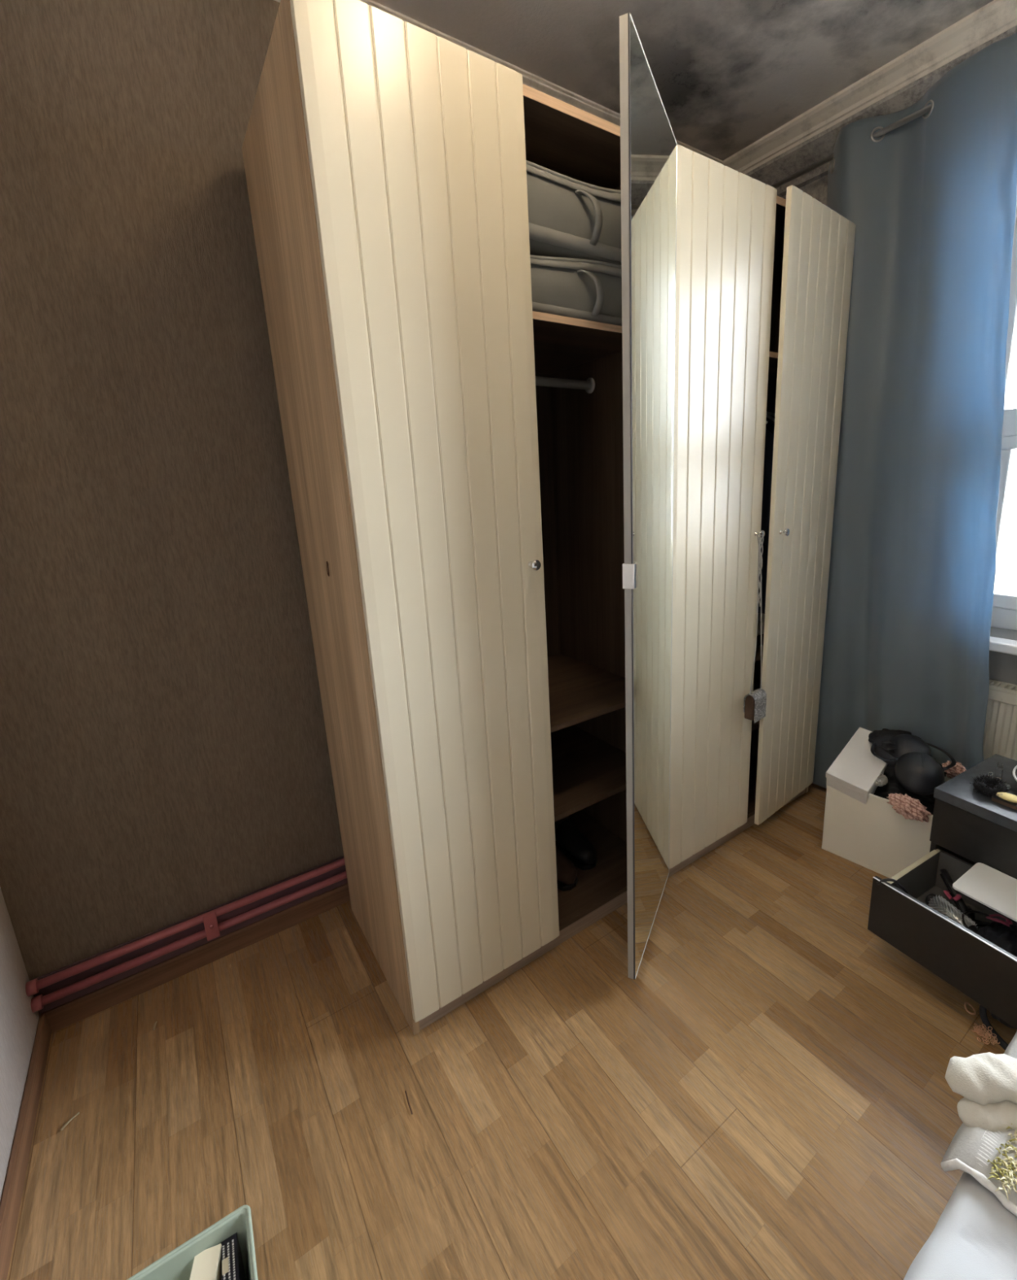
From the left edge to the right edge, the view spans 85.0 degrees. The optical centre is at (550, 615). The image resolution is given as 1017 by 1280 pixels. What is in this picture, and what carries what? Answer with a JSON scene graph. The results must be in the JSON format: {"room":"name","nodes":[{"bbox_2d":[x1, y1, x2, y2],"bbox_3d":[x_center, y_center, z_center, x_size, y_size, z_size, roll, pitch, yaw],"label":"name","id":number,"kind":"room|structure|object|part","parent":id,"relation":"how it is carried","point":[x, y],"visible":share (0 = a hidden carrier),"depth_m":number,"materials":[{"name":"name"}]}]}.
{"room":"bedroom","nodes":[
{"label":"bedroom","id":0,"kind":"room"},
{"bbox_2d":[0,887,39,1200],"bbox_3d":[-0.416,0.153,-0.333,0.100,3.070,3.965,-11,16,-34],"label":"wall","id":1,"kind":"structure","parent":0,"point":[18,1023],"depth_m":1.40,"materials":[{"name":"white paint"}]},
{"bbox_2d":[0,1012,51,1279],"bbox_3d":[-0.342,1.496,0.062,0.014,0.072,3.865,-11,16,-34],"label":"baseboard","id":2,"kind":"structure","parent":1,"relation":"attached to","point":[13,1187],"depth_m":1.28,"materials":[{"name":"brown wood"}]},
{"bbox_2d":[0,0,343,980],"bbox_3d":[-0.227,-0.461,2.224,3.458,3.070,0.100,-11,16,-34],"label":"wall","id":3,"kind":"structure","parent":0,"point":[165,761],"depth_m":1.52,"materials":[{"name":"brown paint"}]},
{"bbox_2d":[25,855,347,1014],"bbox_3d":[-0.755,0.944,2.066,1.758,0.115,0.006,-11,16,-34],"label":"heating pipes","id":4,"kind":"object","parent":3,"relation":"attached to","point":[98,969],"depth_m":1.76,"materials":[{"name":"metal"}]},
{"bbox_2d":[31,871,346,1013],"bbox_3d":[-0.802,0.961,1.998,1.600,0.037,0.038,-11,16,-34],"label":"pipe","id":5,"kind":"object","parent":3,"relation":"attached to","point":[37,1002],"visible":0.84,"depth_m":1.72,"materials":[{"name":"metal"}]},
{"bbox_2d":[202,911,220,941],"bbox_3d":[-1.091,0.996,1.780,0.036,0.094,0.020,-11,16,-34],"label":"clamp","id":6,"kind":"object","parent":5,"relation":"attached to","point":[210,920],"visible":1,"depth_m":1.77,"materials":[{"name":"paint"}]},
{"bbox_2d":[39,883,350,1033],"bbox_3d":[-0.220,0.926,2.446,3.058,0.072,0.014,-11,16,-34],"label":"baseboard","id":7,"kind":"structure","parent":3,"relation":"attached to","point":[69,1013],"depth_m":1.79,"materials":[{"name":"brown wood"}]},
{"bbox_2d":[275,0,723,163],"bbox_3d":[-0.316,-1.799,1.777,3.058,0.054,0.068,-11,16,-34],"label":"trim","id":8,"kind":"structure","parent":3,"relation":"attached to","point":[529,79],"depth_m":1.95,"materials":[{"name":"white paint"}]},
{"bbox_2d":[6,783,1016,1279],"bbox_3d":[0.982,1.321,0.987,3.458,0.120,4.065,-11,16,-34],"label":"floor","id":9,"kind":"structure","parent":0,"point":[768,1095],"depth_m":1.37,"materials":[{"name":"laminate"}]},
{"bbox_2d":[59,1111,79,1131],"bbox_3d":[-1.192,1.253,1.372,0.010,0.004,0.043,2,14,19],"label":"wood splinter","id":10,"kind":"object","parent":9,"relation":"on","point":[78,1113],"visible":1,"depth_m":1.37,"materials":[{"name":"beige wood"}]},
{"bbox_2d":[127,1204,257,1279],"bbox_3d":[-0.603,1.259,0.823,0.343,0.203,0.373,-11,16,-32],"label":"storage bin","id":11,"kind":"object","parent":9,"relation":"on","point":[177,1264],"visible":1,"depth_m":0.99,"materials":[{"name":"green plastic"}]},
{"bbox_2d":[189,1243,222,1279],"bbox_3d":[-0.607,1.229,0.995,0.042,0.166,0.050,-7,14,-17],"label":"carton","id":12,"kind":"object","parent":11,"relation":"in","point":[206,1265],"visible":0.96,"depth_m":0.98,"materials":[{"name":"beige cardboard"}]},
{"bbox_2d":[221,1232,246,1279],"bbox_3d":[-0.563,1.230,0.996,0.026,0.161,0.100,-10,16,-30],"label":"carton","id":13,"kind":"object","parent":11,"relation":"in","point":[232,1263],"visible":1,"depth_m":0.99,"materials":[{"name":"black"}]},
{"bbox_2d":[404,1090,413,1115],"bbox_3d":[-0.354,1.216,1.383,0.004,0.002,0.062,-9,15,-28],"label":"wood splinter","id":14,"kind":"object","parent":9,"relation":"on","point":[411,1110],"visible":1,"depth_m":1.38,"materials":[{"name":"brown wood"}]},
{"bbox_2d":[241,0,677,1035],"bbox_3d":[-0.113,-0.097,1.685,1.012,2.403,0.883,-11,16,-34],"label":"wardrobe","id":15,"kind":"object","parent":9,"relation":"on","point":[482,481],"visible":0.99,"depth_m":1.40,"materials":[{"name":"brown wood"}]},
{"bbox_3d":[-0.597,-0.037,1.523,0.018,2.400,0.600,-11,16,-34],"label":"panel","id":16,"kind":"part","parent":15,"relation":"part of","materials":[{"name":"brown wood"}]},
{"bbox_3d":[-0.223,-0.057,1.400,0.495,2.341,0.020,-11,16,-34],"label":"door","id":17,"kind":"part","parent":15,"relation":"part of","materials":[{"name":"beige wood"}]},
{"bbox_3d":[-0.043,-0.137,1.481,0.029,0.029,0.032,-11,16,-34],"label":"knob","id":18,"kind":"part","parent":15,"relation":"part of","materials":[{"name":"silver metal"}]},
{"bbox_3d":[-0.370,-0.193,2.026,0.964,2.304,0.006,-11,16,-34],"label":"panel","id":19,"kind":"part","parent":15,"relation":"part of","materials":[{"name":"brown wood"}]},
{"bbox_3d":[-0.246,-0.733,1.684,0.964,0.028,0.023,-11,16,-34],"label":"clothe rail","id":20,"kind":"part","parent":15,"relation":"part of","materials":[{"name":"grey metal"}]},
{"bbox_2d":[555,846,577,891],"bbox_3d":[-0.010,0.892,2.075,0.101,0.144,0.275,-14,17,-39],"label":"shoe","id":21,"kind":"object","parent":15,"relation":"on","point":[566,873],"visible":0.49,"depth_m":1.99,"materials":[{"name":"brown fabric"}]},
{"bbox_3d":[-0.246,-1.275,1.523,0.964,0.022,0.598,-11,16,-34],"label":"panel","id":22,"kind":"part","parent":15,"relation":"part of","materials":[{"name":"brown wood"}]},
{"bbox_2d":[529,254,622,325],"bbox_3d":[-0.208,-0.899,1.580,0.880,0.169,0.532,-11,16,-34],"label":"bag","id":23,"kind":"object","parent":15,"relation":"on","point":[589,290],"visible":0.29,"depth_m":1.50,"materials":[{"name":"grey fabric"}]},
{"bbox_2d":[525,160,621,265],"bbox_3d":[-0.215,-1.080,1.537,0.882,0.201,0.532,-11,16,-34],"label":"bag","id":24,"kind":"object","parent":23,"relation":"on","point":[569,217],"visible":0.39,"depth_m":1.46,"materials":[{"name":"grey fabric"}]},
{"bbox_2d":[554,815,597,870],"bbox_3d":[0.070,0.804,2.165,0.120,0.266,0.275,-13,17,-37],"label":"shoe","id":25,"kind":"object","parent":15,"relation":"on","point":[569,840],"visible":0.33,"depth_m":2.12,"materials":[{"name":"black leather"}]},
{"bbox_2d":[533,319,622,374],"bbox_3d":[-0.227,-0.813,1.633,0.962,0.018,0.578,-11,16,-34],"label":"shelf","id":26,"kind":"object","parent":15,"relation":"attached to","point":[561,346],"depth_m":1.70,"materials":[{"name":"brown wood"}]},
{"bbox_2d":[547,653,625,727],"bbox_3d":[-0.181,0.300,1.897,0.962,0.018,0.578,-11,16,-34],"label":"shelf","id":27,"kind":"object","parent":15,"relation":"attached to","point":[580,690],"depth_m":1.96,"materials":[{"name":"brown wood"}]},
{"bbox_3d":[0.202,-0.200,2.070,0.018,2.400,0.600,-11,16,-34],"label":"panel","id":28,"kind":"part","parent":15,"relation":"part of","materials":[{"name":"brown wood"}]},
{"bbox_2d":[551,724,626,816],"bbox_3d":[-0.169,0.597,1.967,0.962,0.018,0.578,-11,16,-34],"label":"shelf","id":29,"kind":"object","parent":15,"relation":"attached to","point":[588,768],"depth_m":2.03,"materials":[{"name":"brown wood"}]},
{"bbox_2d":[585,377,595,393],"bbox_3d":[0.141,-0.812,1.950,0.008,0.052,0.052,-11,16,-34],"label":"socket","id":30,"kind":"object","parent":15,"relation":"attached to","point":[591,381],"depth_m":1.94,"materials":[{"name":"grey metal"}]},
{"bbox_3d":[-0.152,0.985,2.058,0.964,0.018,0.600,-11,16,-34],"label":"panel","id":31,"kind":"part","parent":15,"relation":"part of","materials":[{"name":"brown wood"}]},
{"bbox_3d":[0.292,-0.118,1.603,0.018,2.357,0.497,3,15,23],"label":"mirror door","id":32,"kind":"part","parent":15,"relation":"part of","materials":[{"name":"grey"}]},
{"bbox_3d":[0.197,-0.099,1.378,0.030,0.062,0.018,3,15,23],"label":"clip handle","id":33,"kind":"part","parent":15,"relation":"part of","materials":[{"name":"white plastic"}]},
{"bbox_2d":[630,17,676,977],"bbox_3d":[0.302,-0.117,1.599,0.004,2.349,0.490,3,15,23],"label":"mirror glass","id":34,"kind":"object","parent":15,"relation":"attached to","point":[653,142],"depth_m":1.51,"materials":[{"name":"silver"}]},
{"bbox_2d":[667,144,855,877],"bbox_3d":[0.643,-0.278,2.316,1.000,2.403,0.693,-11,16,-34],"label":"wardrobe","id":35,"kind":"object","parent":9,"relation":"on","point":[763,277],"visible":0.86,"depth_m":2.00,"materials":[{"name":"white wood"}]},
{"bbox_3d":[0.589,-0.222,1.955,0.488,2.341,0.020,-11,16,-34],"label":"door","id":36,"kind":"part","parent":35,"relation":"part of","materials":[{"name":"beige wood"}]},
{"bbox_3d":[0.661,0.820,2.615,0.964,0.018,0.600,-11,16,-34],"label":"panel","id":37,"kind":"part","parent":35,"relation":"part of","materials":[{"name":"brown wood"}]},
{"bbox_2d":[743,534,766,723],"bbox_3d":[0.777,0.055,2.084,0.091,0.709,0.064,-14,18,-40],"label":"purse","id":38,"kind":"object","parent":35,"relation":"hanging from","point":[755,702],"visible":1,"depth_m":2.11,"materials":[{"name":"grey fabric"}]},
{"bbox_2d":[751,683,760,726],"bbox_3d":[0.645,0.431,2.524,0.962,0.018,0.578,-11,16,-34],"label":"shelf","id":39,"kind":"object","parent":35,"relation":"attached to","point":[756,686],"depth_m":2.72,"materials":[{"name":"brown wood"}]},
{"bbox_2d":[755,645,763,657],"bbox_3d":[0.633,0.135,2.454,0.962,0.018,0.578,-11,16,-34],"label":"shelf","id":40,"kind":"object","parent":35,"relation":"attached to","point":[757,649],"depth_m":2.31,"materials":[{"name":"brown wood"}]},
{"bbox_3d":[0.770,-0.302,2.038,0.029,0.029,0.032,-11,16,-34],"label":"knob","id":41,"kind":"part","parent":35,"relation":"part of","materials":[{"name":"silver metal"}]},
{"bbox_2d":[756,633,764,647],"bbox_3d":[0.893,0.071,2.503,0.300,0.058,0.260,-11,16,-34],"label":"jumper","id":42,"kind":"object","parent":35,"relation":"on","point":[758,637],"visible":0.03,"depth_m":2.35,"materials":[{"name":"black fabric"}]},
{"bbox_2d":[757,613,764,635],"bbox_3d":[0.891,0.020,2.491,0.300,0.058,0.260,-11,16,-34],"label":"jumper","id":43,"kind":"object","parent":42,"relation":"on","point":[759,614],"visible":0.07,"depth_m":2.36,"materials":[{"name":"grey fabric"}]},
{"bbox_2d":[758,537,764,606],"bbox_3d":[0.786,-0.152,2.073,0.016,0.301,0.014,-11,16,-34],"label":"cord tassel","id":44,"kind":"object","parent":35,"relation":"hanging from","point":[762,538],"visible":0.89,"depth_m":2.06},
{"bbox_2d":[758,413,774,613],"bbox_3d":[0.847,-0.493,2.528,0.086,0.984,0.410,-11,16,-34],"label":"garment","id":45,"kind":"object","parent":35,"relation":"hanging from","point":[769,441],"visible":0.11,"depth_m":2.39,"materials":[{"name":"black fabric"}]},
{"bbox_2d":[765,411,775,528],"bbox_3d":[0.916,-0.625,2.551,0.083,0.744,0.410,-11,16,-34],"label":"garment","id":46,"kind":"object","parent":35,"relation":"hanging from","point":[770,426],"visible":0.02,"depth_m":2.41,"materials":[{"name":"grey fabric"}]},
{"bbox_2d":[768,356,777,380],"bbox_3d":[0.587,-0.978,2.190,0.962,0.018,0.578,-11,16,-34],"label":"shelf","id":47,"kind":"object","parent":35,"relation":"attached to","point":[773,361],"depth_m":2.20,"materials":[{"name":"brown wood"}]},
{"bbox_3d":[1.016,-0.365,2.627,0.018,2.400,0.600,-11,16,-34],"label":"panel","id":48,"kind":"part","parent":35,"relation":"part of","materials":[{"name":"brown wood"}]},
{"bbox_3d":[0.568,-1.440,2.080,0.964,0.022,0.598,-11,16,-34],"label":"panel","id":49,"kind":"part","parent":35,"relation":"part of","materials":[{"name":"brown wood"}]},
{"bbox_3d":[0.873,-0.312,2.062,0.029,0.029,0.032,-13,17,-39],"label":"knob","id":50,"kind":"part","parent":35,"relation":"part of","materials":[{"name":"silver metal"}]},
{"bbox_3d":[1.013,-0.302,2.220,0.497,2.341,0.020,-13,17,-39],"label":"door","id":51,"kind":"part","parent":35,"relation":"part of","materials":[{"name":"beige wood"}]},
{"bbox_2d":[821,776,951,878],"bbox_3d":[1.351,0.794,2.207,0.341,0.312,0.362,-14,18,-40],"label":"storage box","id":52,"kind":"object","parent":9,"relation":"on","point":[873,836],"visible":0.44,"depth_m":2.10,"materials":[{"name":"white cardboard"}]},
{"bbox_2d":[825,727,887,804],"bbox_3d":[1.246,0.595,2.202,0.314,0.200,0.162,-13,17,-37],"label":"shoe box","id":53,"kind":"object","parent":52,"relation":"in","point":[855,772],"visible":0.73,"depth_m":2.15,"materials":[{"name":"white cardboard"}]},
{"bbox_2d":[868,728,920,768],"bbox_3d":[1.373,0.516,2.195,0.229,0.093,0.194,-11,16,-34],"label":"sweater","id":54,"kind":"object","parent":53,"relation":"on","point":[882,738],"visible":0.69,"depth_m":2.17,"materials":[{"name":"black fabric"}]},
{"bbox_2d":[873,782,935,814],"bbox_3d":[1.347,0.700,2.139,0.199,0.131,0.258,-14,17,-39],"label":"leggings","id":55,"kind":"object","parent":52,"relation":"in","point":[927,801],"visible":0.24,"depth_m":2.08,"materials":[{"name":"black fabric"}]},
{"bbox_2d":[875,773,888,786],"bbox_3d":[1.256,0.627,2.111,0.072,0.044,0.054,-11,16,-34],"label":"sock","id":56,"kind":"object","parent":55,"relation":"on","point":[882,780],"visible":0.77,"depth_m":2.09,"materials":[{"name":"beige fabric"}]},
{"bbox_2d":[886,792,932,822],"bbox_3d":[1.279,0.684,1.980,0.091,0.081,0.135,-7,14,-20],"label":"scarf","id":57,"kind":"object","parent":52,"relation":"in","point":[910,808],"visible":1,"depth_m":1.96,"materials":[{"name":"pink fabric"}]},
{"bbox_2d":[883,755,946,786],"bbox_3d":[1.392,0.601,2.199,0.242,0.186,0.311,-11,16,-34],"label":"shirt","id":58,"kind":"object","parent":52,"relation":"in","point":[889,771],"visible":0.06,"depth_m":2.13,"materials":[{"name":"black fabric"}]},
{"bbox_2d":[871,733,956,795],"bbox_3d":[1.380,0.544,2.108,0.282,0.138,0.255,-14,17,-39],"label":"sports bra","id":59,"kind":"object","parent":58,"relation":"on","point":[916,771],"visible":0.95,"depth_m":2.02,"materials":[{"name":"black fabric"}]},
{"bbox_2d":[889,733,931,758],"bbox_3d":[1.379,0.495,2.143,0.156,0.058,0.170,-9,16,24],"label":"cup","id":60,"kind":"object","parent":59,"relation":"on","point":[907,744],"depth_m":2.11,"materials":[{"name":"black fabric"}]},
{"bbox_2d":[894,751,945,795],"bbox_3d":[1.351,0.562,2.016,0.156,0.058,0.170,14,57,30],"label":"cup","id":61,"kind":"object","parent":59,"relation":"on","point":[917,772],"depth_m":2.00,"materials":[{"name":"black fabric"}]},
{"bbox_2d":[942,760,966,778],"bbox_3d":[1.535,0.586,2.104,0.072,0.071,0.082,-11,16,-34],"label":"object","id":62,"kind":"object","parent":52,"relation":"in","point":[958,768],"visible":0.62,"depth_m":2.08,"materials":[{"name":"pink fabric"}]},
{"bbox_2d":[867,754,1016,1029],"bbox_3d":[1.401,0.824,1.689,0.718,0.490,0.420,-10,15,-29],"label":"nightstand","id":63,"kind":"object","parent":9,"relation":"on","point":[969,828],"visible":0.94,"depth_m":1.66,"materials":[{"name":"black wood"}]},
{"bbox_2d":[876,878,946,916],"bbox_3d":[1.122,0.854,1.656,0.269,0.137,0.049,3,14,20],"label":"cable","id":64,"kind":"object","parent":63,"relation":"hanging from","point":[884,880],"visible":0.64,"depth_m":1.65,"materials":[{"name":"black plastic"}]},
{"bbox_3d":[1.099,0.925,1.533,0.016,0.188,0.420,-10,15,-29],"label":"drawer","id":65,"kind":"part","parent":63,"relation":"part of","materials":[{"name":"black wood"}]},
{"bbox_2d":[924,893,979,933],"bbox_3d":[1.220,0.916,1.613,0.058,0.058,0.272,-5,14,-12],"label":"brush","id":66,"kind":"object","parent":63,"relation":"in","point":[933,900],"visible":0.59,"depth_m":1.67,"materials":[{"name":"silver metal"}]},
{"bbox_3d":[1.236,0.931,1.545,0.044,0.044,0.130,-5,14,-12],"label":"brush handle","id":67,"kind":"part","parent":66,"relation":"part of","materials":[{"name":"black plastic"}]},
{"bbox_3d":[1.441,0.780,1.940,0.388,0.456,0.016,-10,15,-29],"label":"panel","id":68,"kind":"part","parent":63,"relation":"part of","materials":[{"name":"black wood"}]},
{"bbox_3d":[1.252,0.965,1.631,0.330,0.006,0.364,-10,15,-29],"label":"drawer","id":69,"kind":"part","parent":63,"relation":"part of","materials":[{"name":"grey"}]},
{"bbox_2d":[939,868,977,928],"bbox_3d":[1.264,0.881,1.716,0.025,0.087,0.185,0,13,9],"label":"hair straightener","id":70,"kind":"object","parent":63,"relation":"in","point":[947,879],"visible":0.7,"depth_m":1.73,"materials":[{"name":"black plastic"}]},
{"bbox_3d":[1.267,0.889,1.719,0.022,0.069,0.182,0,13,9],"label":"arm","id":71,"kind":"part","parent":70,"relation":"part of","materials":[{"name":"black plastic"}]},
{"bbox_2d":[942,890,961,901],"bbox_3d":[1.247,0.868,1.717,0.047,0.024,0.058,6,16,31],"label":"hair clip","id":72,"kind":"object","parent":70,"relation":"on","point":[957,897],"visible":1,"depth_m":1.70,"materials":[{"name":"red plastic"}]},
{"bbox_3d":[1.362,0.704,1.641,0.016,0.157,0.414,-10,15,-29],"label":"drawer","id":73,"kind":"part","parent":63,"relation":"part of","materials":[{"name":"black wood"}]},
{"bbox_3d":[1.524,0.579,1.710,0.412,0.034,0.420,-10,15,-29],"label":"panel","id":74,"kind":"part","parent":63,"relation":"part of","materials":[{"name":"black wood"}]},
{"bbox_2d":[961,906,994,934],"bbox_3d":[1.268,0.915,1.606,0.122,0.050,0.172,10,18,42],"label":"power cable","id":75,"kind":"object","parent":63,"relation":"in","point":[980,923],"visible":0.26,"depth_m":1.65,"materials":[{"name":"black plastic"}]},
{"bbox_2d":[986,914,1013,926],"bbox_3d":[1.298,0.878,1.598,0.047,0.024,0.058,-9,15,-24],"label":"hair clip","id":76,"kind":"object","parent":75,"relation":"on","point":[1008,922],"visible":0.91,"depth_m":1.59,"materials":[{"name":"red plastic"}]},
{"bbox_2d":[951,862,1016,923],"bbox_3d":[1.304,0.798,1.572,0.172,0.019,0.222,-10,15,-30],"label":"tray","id":77,"kind":"object","parent":63,"relation":"on","point":[991,888],"visible":1,"depth_m":1.60,"materials":[{"name":"white plastic"}]},
{"bbox_2d":[969,773,1010,797],"bbox_3d":[1.388,0.534,1.746,0.129,0.050,0.107,-11,16,-34],"label":"scrunchie","id":78,"kind":"object","parent":63,"relation":"on","point":[981,784],"visible":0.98,"depth_m":1.73,"materials":[{"name":"black fabric"}]},
{"bbox_2d":[976,921,1016,956],"bbox_3d":[1.262,0.934,1.553,0.237,0.088,0.116,-11,16,-34],"label":"pouch","id":79,"kind":"object","parent":63,"relation":"in","point":[1005,937],"visible":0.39,"depth_m":1.55,"materials":[{"name":"black fabric"}]},
{"bbox_2d":[994,762,1003,779],"bbox_3d":[1.470,0.510,1.810,0.018,0.058,0.032,8,17,37],"label":"perfume bottle","id":80,"kind":"object","parent":63,"relation":"on","point":[997,765],"visible":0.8,"depth_m":1.81,"materials":[{"name":"clear glass"}]},
{"bbox_2d":[991,789,1016,809],"bbox_3d":[1.436,0.570,1.657,0.085,0.014,0.160,-10,15,-30],"label":"hairbrush","id":81,"kind":"object","parent":63,"relation":"on","point":[995,798],"visible":0.5,"depth_m":1.68,"materials":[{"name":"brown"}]},
{"bbox_2d":[996,791,1016,803],"bbox_3d":[1.397,0.553,1.682,0.042,0.017,0.063,-11,16,-34],"label":"sponge","id":82,"kind":"object","parent":81,"relation":"on","point":[1008,797],"visible":1,"depth_m":1.68,"materials":[{"name":"yellow"}]},
{"bbox_2d":[1013,765,1016,781],"bbox_3d":[1.591,0.527,1.732,0.302,0.045,0.212,-10,15,-29],"label":"oval dish","id":83,"kind":"object","parent":63,"relation":"on","point":[1015,770],"visible":1,"depth_m":1.77,"materials":[{"name":"white ceramic"}]},
{"bbox_2d":[903,1171,1016,1279],"bbox_3d":[0.892,1.207,0.239,1.901,0.454,1.403,-11,16,-34],"label":"bed","id":84,"kind":"object","parent":9,"relation":"on","point":[975,1236],"visible":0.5,"depth_m":0.77,"materials":[{"name":"white fabric"}]},
{"bbox_2d":[940,1031,1016,1216],"bbox_3d":[1.141,0.859,0.684,0.646,0.054,0.940,-13,17,-37],"label":"pillow","id":85,"kind":"object","parent":84,"relation":"on","point":[990,1157],"visible":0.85,"depth_m":0.84,"materials":[{"name":"white fabric"}]},
{"bbox_2d":[957,1097,1016,1132],"bbox_3d":[0.817,0.813,0.860,0.306,0.044,0.080,4,15,25],"label":"fleece blanket","id":86,"kind":"object","parent":85,"relation":"on","point":[995,1117],"visible":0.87,"depth_m":0.89,"materials":[{"name":"beige fabric"}]},
{"bbox_2d":[945,1052,1016,1106],"bbox_3d":[0.832,0.784,0.877,0.341,0.057,0.099,5,15,29],"label":"fleece blanket","id":87,"kind":"object","parent":86,"relation":"on","point":[984,1079],"visible":1,"depth_m":0.92,"materials":[{"name":"white fabric"}]},
{"bbox_2d":[970,1022,999,1044],"bbox_3d":[1.170,1.126,1.486,0.060,0.016,0.061,-11,16,-34],"label":"bracelet","id":88,"kind":"object","parent":9,"relation":"on","point":[980,1032],"visible":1,"depth_m":1.49,"materials":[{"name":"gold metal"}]},
{"bbox_2d":[964,1001,1015,1050],"bbox_3d":[1.282,1.085,1.484,0.216,0.092,0.199,-4,13,-6],"label":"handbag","id":89,"kind":"object","parent":9,"relation":"on","point":[983,1011],"visible":0.28,"depth_m":1.50,"materials":[{"name":"black leather"}]},
{"bbox_2d":[372,0,993,160],"bbox_3d":[0.883,-1.590,0.312,3.508,0.120,4.065,-11,16,-34],"label":"ceiling","id":90,"kind":"structure","parent":0,"point":[727,74],"depth_m":1.80,"materials":[{"name":"paint"}]},
{"bbox_2d":[781,174,827,205],"bbox_3d":[2.207,-0.394,1.522,0.300,2.870,3.865,-11,16,-34],"label":"wall","id":91,"kind":"structure","parent":0,"point":[818,189],"depth_m":2.37,"materials":[{"name":"grey paint"}]},
{"bbox_2d":[770,104,931,188],"bbox_3d":[1.667,-1.663,1.534,0.144,0.065,2.730,-11,16,-34],"label":"curtain rod","id":92,"kind":"object","parent":91,"relation":"attached to","point":[927,108],"visible":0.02,"depth_m":2.05,"materials":[{"name":"silver metal"}]},
{"bbox_2d":[812,32,1016,788],"bbox_3d":[1.390,-0.483,2.178,0.097,2.747,0.837,-11,16,-34],"label":"curtain","id":93,"kind":"object","parent":92,"relation":"hanging from","point":[930,200],"visible":0.73,"depth_m":2.09,"materials":[{"name":"blue fabric"}]},
{"bbox_2d":[721,0,1016,174],"bbox_3d":[1.942,-1.716,1.055,0.215,0.062,3.865,-11,16,-34],"label":"trim","id":94,"kind":"structure","parent":91,"relation":"attached to","point":[997,17],"depth_m":1.96,"materials":[{"name":"white paint"}]},
{"bbox_2d":[745,25,1016,197],"bbox_3d":[1.974,-1.647,1.093,0.143,0.093,3.865,-11,16,-34],"label":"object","id":95,"kind":"structure","parent":91,"relation":"attached to","point":[820,146],"depth_m":2.22,"materials":[{"name":"grey paper"}]},
{"bbox_2d":[989,626,1016,684],"bbox_3d":[2.194,0.570,1.828,0.300,0.855,1.550,-11,16,-34],"label":"sill","id":96,"kind":"structure","parent":91,"relation":"attached to","point":[1002,666],"depth_m":2.12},
{"bbox_2d":[982,679,1016,760],"bbox_3d":[2.048,0.624,1.711,0.084,0.557,1.254,-11,16,-34],"label":"radiator","id":97,"kind":"object","parent":96,"relation":"attached to","point":[1000,735],"visible":0.24,"depth_m":2.09,"materials":[{"name":"beige metal"}]},
{"bbox_2d":[989,679,1016,694],"bbox_3d":[2.034,0.360,1.643,0.075,0.012,1.250,-11,16,-34],"label":"grille","id":98,"kind":"object","parent":97,"relation":"attached to","point":[997,687],"depth_m":2.08,"materials":[{"name":"beige metal"}]},
{"bbox_2d":[989,636,1016,655],"bbox_3d":[2.076,0.194,1.664,0.210,0.036,1.650,-11,16,-34],"label":"trim","id":99,"kind":"structure","parent":91,"relation":"attached to","point":[996,644],"depth_m":2.05,"materials":[{"name":"white plastic"}]},
{"bbox_2d":[991,196,1016,630],"bbox_3d":[2.146,-0.707,1.529,0.088,1.760,1.550,-11,16,-34],"label":"window","id":100,"kind":"structure","parent":91,"relation":"in","point":[1004,613],"depth_m":2.10,"materials":[{"name":"white"}]},
{"bbox_3d":[2.144,-0.248,1.623,0.038,0.655,1.430,-11,16,-34],"label":"sash","id":101,"kind":"part","parent":100,"relation":"part of","materials":[{"name":"white plastic"}]},
{"label":"outside","id":102,"kind":"structure","parent":0,"visible":0},
{"bbox_3d":[12.990,1.085,11.250,27.400,0.150,40.000,-11,16,-34],"label":"ground","id":103,"kind":"structure","parent":102,"visible":0},
{"bbox_2d":[994,395,1016,594],"bbox_3d":[8.957,-0.718,7.946,5.650,5.200,18.600,-11,16,-34],"label":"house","id":104,"kind":"structure","parent":103,"relation":"on","point":[1006,580],"depth_m":7.53,"materials":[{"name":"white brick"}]}
]}

